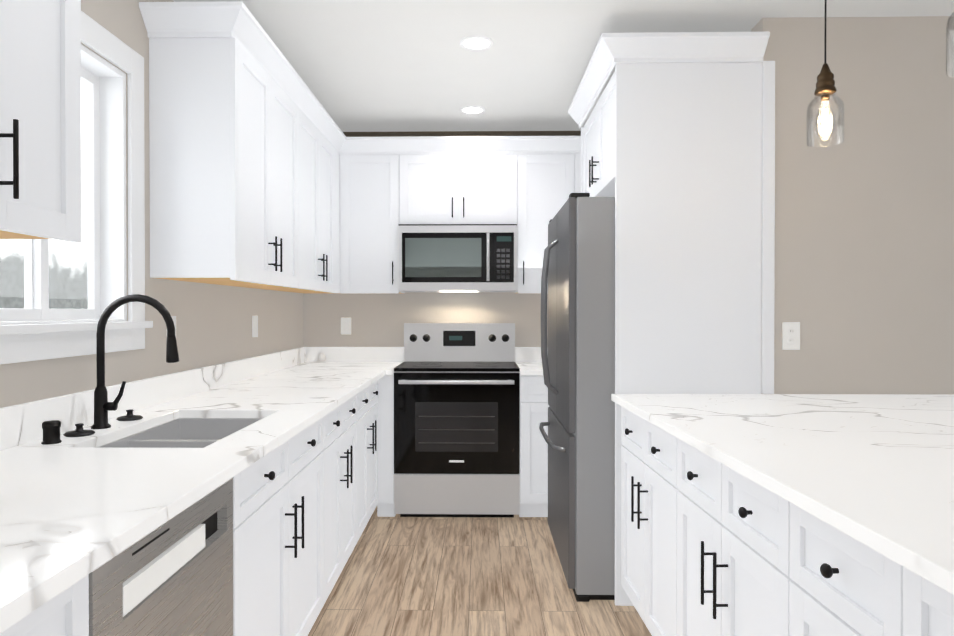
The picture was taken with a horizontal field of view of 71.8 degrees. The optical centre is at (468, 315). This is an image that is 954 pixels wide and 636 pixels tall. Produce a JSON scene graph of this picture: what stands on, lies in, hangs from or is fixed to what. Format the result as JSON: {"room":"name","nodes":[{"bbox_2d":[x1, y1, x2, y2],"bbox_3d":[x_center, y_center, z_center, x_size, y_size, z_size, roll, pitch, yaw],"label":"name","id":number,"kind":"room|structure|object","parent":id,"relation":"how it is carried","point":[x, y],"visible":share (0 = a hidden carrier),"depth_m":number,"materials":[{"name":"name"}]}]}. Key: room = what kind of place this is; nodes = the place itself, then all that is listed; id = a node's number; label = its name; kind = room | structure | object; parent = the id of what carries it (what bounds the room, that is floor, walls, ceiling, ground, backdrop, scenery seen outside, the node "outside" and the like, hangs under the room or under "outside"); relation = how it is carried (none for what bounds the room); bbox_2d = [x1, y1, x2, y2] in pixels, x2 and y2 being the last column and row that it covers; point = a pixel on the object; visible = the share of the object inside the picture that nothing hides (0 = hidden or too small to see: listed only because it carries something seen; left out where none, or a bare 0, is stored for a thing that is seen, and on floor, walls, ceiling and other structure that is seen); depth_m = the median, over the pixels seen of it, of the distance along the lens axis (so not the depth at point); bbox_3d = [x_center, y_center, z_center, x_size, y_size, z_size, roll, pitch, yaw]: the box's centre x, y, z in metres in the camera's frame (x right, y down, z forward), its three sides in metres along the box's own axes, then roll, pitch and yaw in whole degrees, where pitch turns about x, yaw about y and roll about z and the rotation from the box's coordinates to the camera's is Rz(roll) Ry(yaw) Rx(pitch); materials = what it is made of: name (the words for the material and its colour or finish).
{"room":"kitchen","nodes":[
{"label":"kitchen","id":0,"kind":"room"},
{"bbox_2d":[0,0,302,407],"bbox_3d":[-1.282,0.002,0.815,0.120,2.520,8.200,0,0,1],"label":"wall","id":1,"kind":"structure","parent":0,"point":[213,324],"depth_m":2.54,"materials":[{"name":"beige paint"}]},
{"bbox_2d":[0,0,80,241],"bbox_3d":[-1.024,-0.646,1.246,0.376,0.960,0.679,0,0,1],"label":"upper cabinet","id":2,"kind":"object","parent":1,"relation":"attached to","point":[40,119],"visible":1,"depth_m":1.38,"materials":[{"name":"white wood"}]},
{"bbox_2d":[0,11,152,363],"bbox_3d":[-1.241,-0.406,1.962,0.158,1.056,0.896,0,0,1],"label":"window unit","id":3,"kind":"structure","parent":1,"relation":"in","point":[35,328],"depth_m":2.27,"materials":[{"name":"white wood"}]},
{"bbox_2d":[171,316,175,335],"bbox_3d":[-1.185,0.060,2.634,0.007,0.116,0.072,0,0,1],"label":"electrical outlet","id":4,"kind":"object","parent":1,"relation":"attached to","point":[174,318],"visible":0.02,"depth_m":2.66,"materials":[{"name":"white plastic"}]},
{"bbox_2d":[143,5,306,288],"bbox_3d":[-1.021,-0.641,2.911,0.322,0.992,0.911,0,0,1],"label":"upper cabinet","id":5,"kind":"object","parent":1,"relation":"attached to","point":[266,173],"depth_m":2.46,"materials":[{"name":"white wood"}]},
{"bbox_2d":[252,316,257,336],"bbox_3d":[-1.168,0.059,3.614,0.007,0.116,0.072,0,0,1],"label":"electrical outlet","id":6,"kind":"object","parent":1,"relation":"attached to","point":[254,326],"visible":1,"depth_m":3.60,"materials":[{"name":"white plastic"}]},
{"bbox_2d":[266,89,326,292],"bbox_3d":[-1.010,-0.645,3.523,0.322,0.992,0.551,0,0,1],"label":"upper cabinet","id":7,"kind":"object","parent":1,"relation":"attached to","point":[316,235],"depth_m":3.67,"materials":[{"name":"white wood"}]},
{"bbox_2d":[323,117,334,292],"bbox_3d":[-1.003,-0.647,3.900,0.322,0.992,0.437,0,0,1],"label":"upper cabinet","id":8,"kind":"object","parent":1,"relation":"attached to","point":[328,129],"depth_m":4.02,"materials":[{"name":"white wood"}]},
{"bbox_2d":[335,125,350,292],"bbox_3d":[-0.968,-0.649,4.177,0.383,0.992,0.231,0,0,1],"label":"upper cabinet","id":9,"kind":"object","parent":1,"relation":"attached to","point":[342,143],"depth_m":4.28,"materials":[{"name":"white wood"}]},
{"bbox_2d":[303,131,580,346],"bbox_3d":[0.141,-0.023,4.650,2.590,2.520,0.120,0,0,1],"label":"wall","id":10,"kind":"structure","parent":0,"point":[379,319],"depth_m":4.60,"materials":[{"name":"beige paint"}]},
{"bbox_2d":[341,318,350,333],"bbox_3d":[-0.855,0.072,4.604,0.072,0.116,0.007,0,0,1],"label":"electrical outlet","id":11,"kind":"object","parent":10,"relation":"attached to","point":[345,325],"visible":1,"depth_m":4.60,"materials":[{"name":"white plastic"}]},
{"bbox_2d":[351,137,410,292],"bbox_3d":[-0.618,-0.651,4.435,0.465,0.992,0.322,0,0,1],"label":"upper cabinet","id":12,"kind":"object","parent":10,"relation":"attached to","point":[380,177],"depth_m":4.28,"materials":[{"name":"white wood"}]},
{"bbox_2d":[411,137,518,224],"bbox_3d":[-0.063,-0.872,4.424,0.764,0.550,0.322,0,0,1],"label":"upper cabinet","id":13,"kind":"object","parent":10,"relation":"attached to","point":[455,180],"depth_m":4.27,"materials":[{"name":"white wood"}]},
{"bbox_2d":[398,223,516,291],"bbox_3d":[-0.064,-0.373,4.363,0.756,0.429,0.440,0,0,1],"label":"microwave","id":14,"kind":"object","parent":13,"relation":"attached to","point":[476,257],"visible":1,"depth_m":4.19,"materials":[{"name":"silver metal"}]},
{"bbox_2d":[515,136,580,292],"bbox_3d":[0.504,-0.651,4.415,0.487,0.992,0.322,0,0,1],"label":"upper cabinet","id":15,"kind":"object","parent":10,"relation":"attached to","point":[549,167],"depth_m":4.26,"materials":[{"name":"white wood"}]},
{"bbox_2d":[308,506,651,635],"bbox_3d":[1.367,1.312,0.776,6.000,0.100,8.200,0,0,1],"label":"floor","id":16,"kind":"structure","parent":0,"point":[451,576],"depth_m":3.02,"materials":[{"name":"brown wood"}]},
{"bbox_2d":[0,574,88,635],"bbox_3d":[-0.910,0.823,0.813,0.620,0.878,0.465,0,0,1],"label":"base cabinet","id":17,"kind":"object","parent":16,"relation":"on","point":[67,613],"depth_m":0.98,"materials":[{"name":"white wood"}]},
{"bbox_2d":[89,478,232,635],"bbox_3d":[-0.884,0.821,1.349,0.591,0.874,0.594,0,0,1],"label":"dishwasher","id":18,"kind":"object","parent":16,"relation":"on","point":[173,576],"visible":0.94,"depth_m":1.33,"materials":[{"name":"silver metal"}]},
{"bbox_2d":[179,390,363,595],"bbox_3d":[-0.872,0.809,2.938,0.620,0.878,0.809,0,0,1],"label":"base cabinet","id":19,"kind":"object","parent":16,"relation":"on","point":[332,447],"depth_m":2.81,"materials":[{"name":"white wood"}]},
{"bbox_2d":[233,478,327,635],"bbox_3d":[-0.886,0.953,2.125,0.620,0.600,0.940,0,0,1],"label":"base cabinet","id":20,"kind":"object","parent":16,"relation":"on","point":[308,500],"depth_m":2.04,"materials":[{"name":"white wood"}]},
{"bbox_2d":[364,379,379,528],"bbox_3d":[-0.860,0.805,3.598,0.620,0.878,0.749,0,0,1],"label":"base cabinet","id":21,"kind":"object","parent":16,"relation":"on","point":[372,392],"depth_m":3.76,"materials":[{"name":"white wood"}]},
{"bbox_2d":[380,374,393,516],"bbox_3d":[-0.848,0.800,4.261,0.620,0.878,0.696,0,0,1],"label":"base cabinet","id":22,"kind":"object","parent":16,"relation":"on","point":[387,381],"depth_m":4.01,"materials":[{"name":"white wood"}]},
{"bbox_2d":[0,347,403,632],"bbox_3d":[-0.837,0.300,2.408,0.708,0.135,4.397,0,0,1],"label":"countertop","id":23,"kind":"structure","parent":22,"relation":"on","point":[73,510],"depth_m":1.61,"materials":[{"name":"stone"}]},
{"bbox_2d":[41,420,61,444],"bbox_3d":[-1.116,0.311,1.764,0.045,0.058,0.045,0,0,1],"label":"air gap","id":24,"kind":"object","parent":23,"relation":"on","point":[51,431],"visible":1,"depth_m":1.75,"materials":[{"name":"black metal"}]},
{"bbox_2d":[63,423,94,436],"bbox_3d":[-1.109,0.324,1.879,0.079,0.032,0.079,0,0,1],"label":"strainer","id":25,"kind":"object","parent":23,"relation":"on","point":[79,431],"visible":1,"depth_m":1.86,"materials":[{"name":"black metal"}]},
{"bbox_2d":[116,409,142,420],"bbox_3d":[-1.104,0.322,2.149,0.079,0.032,0.079,0,0,1],"label":"strainer","id":26,"kind":"object","parent":23,"relation":"on","point":[129,416],"visible":1,"depth_m":2.13,"materials":[{"name":"black metal"}]},
{"bbox_2d":[91,294,178,428],"bbox_3d":[-1.006,0.137,1.991,0.265,0.404,0.053,0,0,1],"label":"faucet","id":27,"kind":"object","parent":23,"relation":"on","point":[103,406],"visible":1,"depth_m":1.98,"materials":[{"name":"black metal"}]},
{"bbox_2d":[97,418,260,447],"bbox_3d":[-0.861,0.480,2.036,0.384,0.217,0.674,0,0,1],"label":"sink","id":28,"kind":"object","parent":23,"relation":"in","point":[191,433],"visible":0.15,"depth_m":2.33,"materials":[{"name":"silver metal"}]},
{"bbox_2d":[394,323,519,516],"bbox_3d":[-0.066,0.647,4.251,0.760,1.185,0.667,0,0,1],"label":"range","id":29,"kind":"object","parent":16,"relation":"on","point":[456,419],"visible":1,"depth_m":3.98,"materials":[{"name":"silver metal"}]},
{"bbox_2d":[519,375,549,516],"bbox_3d":[0.791,0.800,4.251,0.946,0.878,0.658,0,0,1],"label":"base cabinet","id":30,"kind":"object","parent":16,"relation":"on","point":[534,406],"visible":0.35,"depth_m":3.98,"materials":[{"name":"white wood"}]},
{"bbox_2d":[515,347,547,374],"bbox_3d":[0.791,0.288,4.261,0.946,0.135,0.632,0,0,1],"label":"countertop","id":31,"kind":"structure","parent":30,"relation":"on","point":[528,360],"depth_m":4.56,"materials":[{"name":"stone"}]},
{"bbox_2d":[539,193,614,601],"bbox_3d":[0.798,0.353,3.313,0.859,1.785,0.905,0,0,1],"label":"fridge","id":32,"kind":"object","parent":16,"relation":"on","point":[578,279],"visible":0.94,"depth_m":2.87,"materials":[{"name":"silver metal"}]},
{"bbox_2d":[621,406,656,635],"bbox_3d":[1.015,0.812,2.413,0.753,0.878,0.783,0,0,1],"label":"base cabinet","id":33,"kind":"object","parent":16,"relation":"on","point":[638,435],"depth_m":2.48,"materials":[{"name":"white wood"}]},
{"bbox_2d":[611,394,953,594],"bbox_3d":[1.212,0.361,1.034,1.260,0.030,3.567,0,0,1],"label":"countertop","id":34,"kind":"structure","parent":33,"relation":"on","point":[875,472],"depth_m":1.65,"materials":[{"name":"stone"}]},
{"bbox_2d":[939,394,953,397],"bbox_3d":[2.583,0.352,2.471,1.430,0.030,0.645,0,0,1],"label":"countertop","id":35,"kind":"structure","parent":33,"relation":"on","point":[940,395],"depth_m":2.75,"materials":[{"name":"stone"}]},
{"bbox_2d":[568,32,774,605],"bbox_3d":[0.939,0.031,3.286,0.742,2.430,1.069,0,0,1],"label":"cabinet","id":36,"kind":"object","parent":16,"relation":"on","point":[678,146],"visible":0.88,"depth_m":2.82,"materials":[{"name":"white wood"}]},
{"bbox_2d":[657,427,753,635],"bbox_3d":[1.003,0.817,1.732,0.753,0.878,0.818,0,0,1],"label":"base cabinet","id":37,"kind":"object","parent":16,"relation":"on","point":[710,546],"depth_m":1.94,"materials":[{"name":"white wood"}]},
{"bbox_2d":[741,482,844,635],"bbox_3d":[0.994,0.820,1.208,0.753,0.878,0.468,0,0,1],"label":"base cabinet","id":38,"kind":"object","parent":16,"relation":"on","point":[783,544],"depth_m":1.42,"materials":[{"name":"white wood"}]},
{"bbox_2d":[825,534,953,635],"bbox_3d":[0.975,0.827,0.187,0.753,0.878,1.807,0,0,1],"label":"base cabinet","id":39,"kind":"object","parent":16,"relation":"on","point":[868,593],"depth_m":1.11,"materials":[{"name":"white wood"}]},
{"bbox_2d":[173,0,953,131],"bbox_3d":[1.367,-1.308,0.759,6.000,0.100,8.200,0,0,1],"label":"ceiling","id":40,"kind":"structure","parent":0,"point":[385,65],"depth_m":3.09,"materials":[{"name":"white paint"}]},
{"bbox_2d":[460,106,484,113],"bbox_3d":[0.026,-1.276,4.094,0.156,0.006,0.156,0,0,1],"label":"recessed light","id":41,"kind":"object","parent":40,"relation":"in","point":[472,109],"visible":1,"depth_m":4.08,"materials":[{"name":"white plastic"}]},
{"bbox_2d":[460,36,492,49],"bbox_3d":[0.038,-1.269,3.073,0.156,0.006,0.156,0,0,1],"label":"recessed light","id":42,"kind":"object","parent":40,"relation":"in","point":[476,42],"visible":1,"depth_m":3.07,"materials":[{"name":"white plastic"}]},
{"bbox_2d":[807,0,843,146],"bbox_3d":[1.141,-0.908,2.106,0.124,0.713,0.124,0,0,1],"label":"pendant light","id":43,"kind":"object","parent":40,"relation":"hanging from","point":[825,89],"visible":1,"depth_m":2.11,"materials":[{"name":"clear glass"}]},
{"bbox_2d":[946,12,953,77],"bbox_3d":[1.130,-0.904,1.466,0.124,0.713,0.124,0,0,1],"label":"pendant light","id":44,"kind":"object","parent":40,"relation":"hanging from","point":[950,48],"visible":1,"depth_m":1.51,"materials":[{"name":"clear glass"}]},
{"bbox_2d":[751,16,953,393],"bbox_3d":[2.781,-0.011,2.853,3.048,2.520,0.120,0,0,1],"label":"wall","id":45,"kind":"structure","parent":0,"point":[864,258],"depth_m":2.81,"materials":[{"name":"beige paint"}]},
{"bbox_2d":[782,322,799,349],"bbox_3d":[1.379,0.087,2.814,0.072,0.116,0.007,0,0,1],"label":"electrical outlet","id":46,"kind":"object","parent":45,"relation":"attached to","point":[790,335],"visible":1,"depth_m":2.81,"materials":[{"name":"white plastic"}]},
{"label":"outside","id":47,"kind":"structure","parent":0,"visible":0},
{"bbox_2d":[0,81,87,308],"bbox_3d":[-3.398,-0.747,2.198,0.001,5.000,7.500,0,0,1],"label":"window glass","id":48,"kind":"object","parent":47,"point":[60,288],"depth_m":5.44,"materials":[{"name":"clear glass"}]}
]}

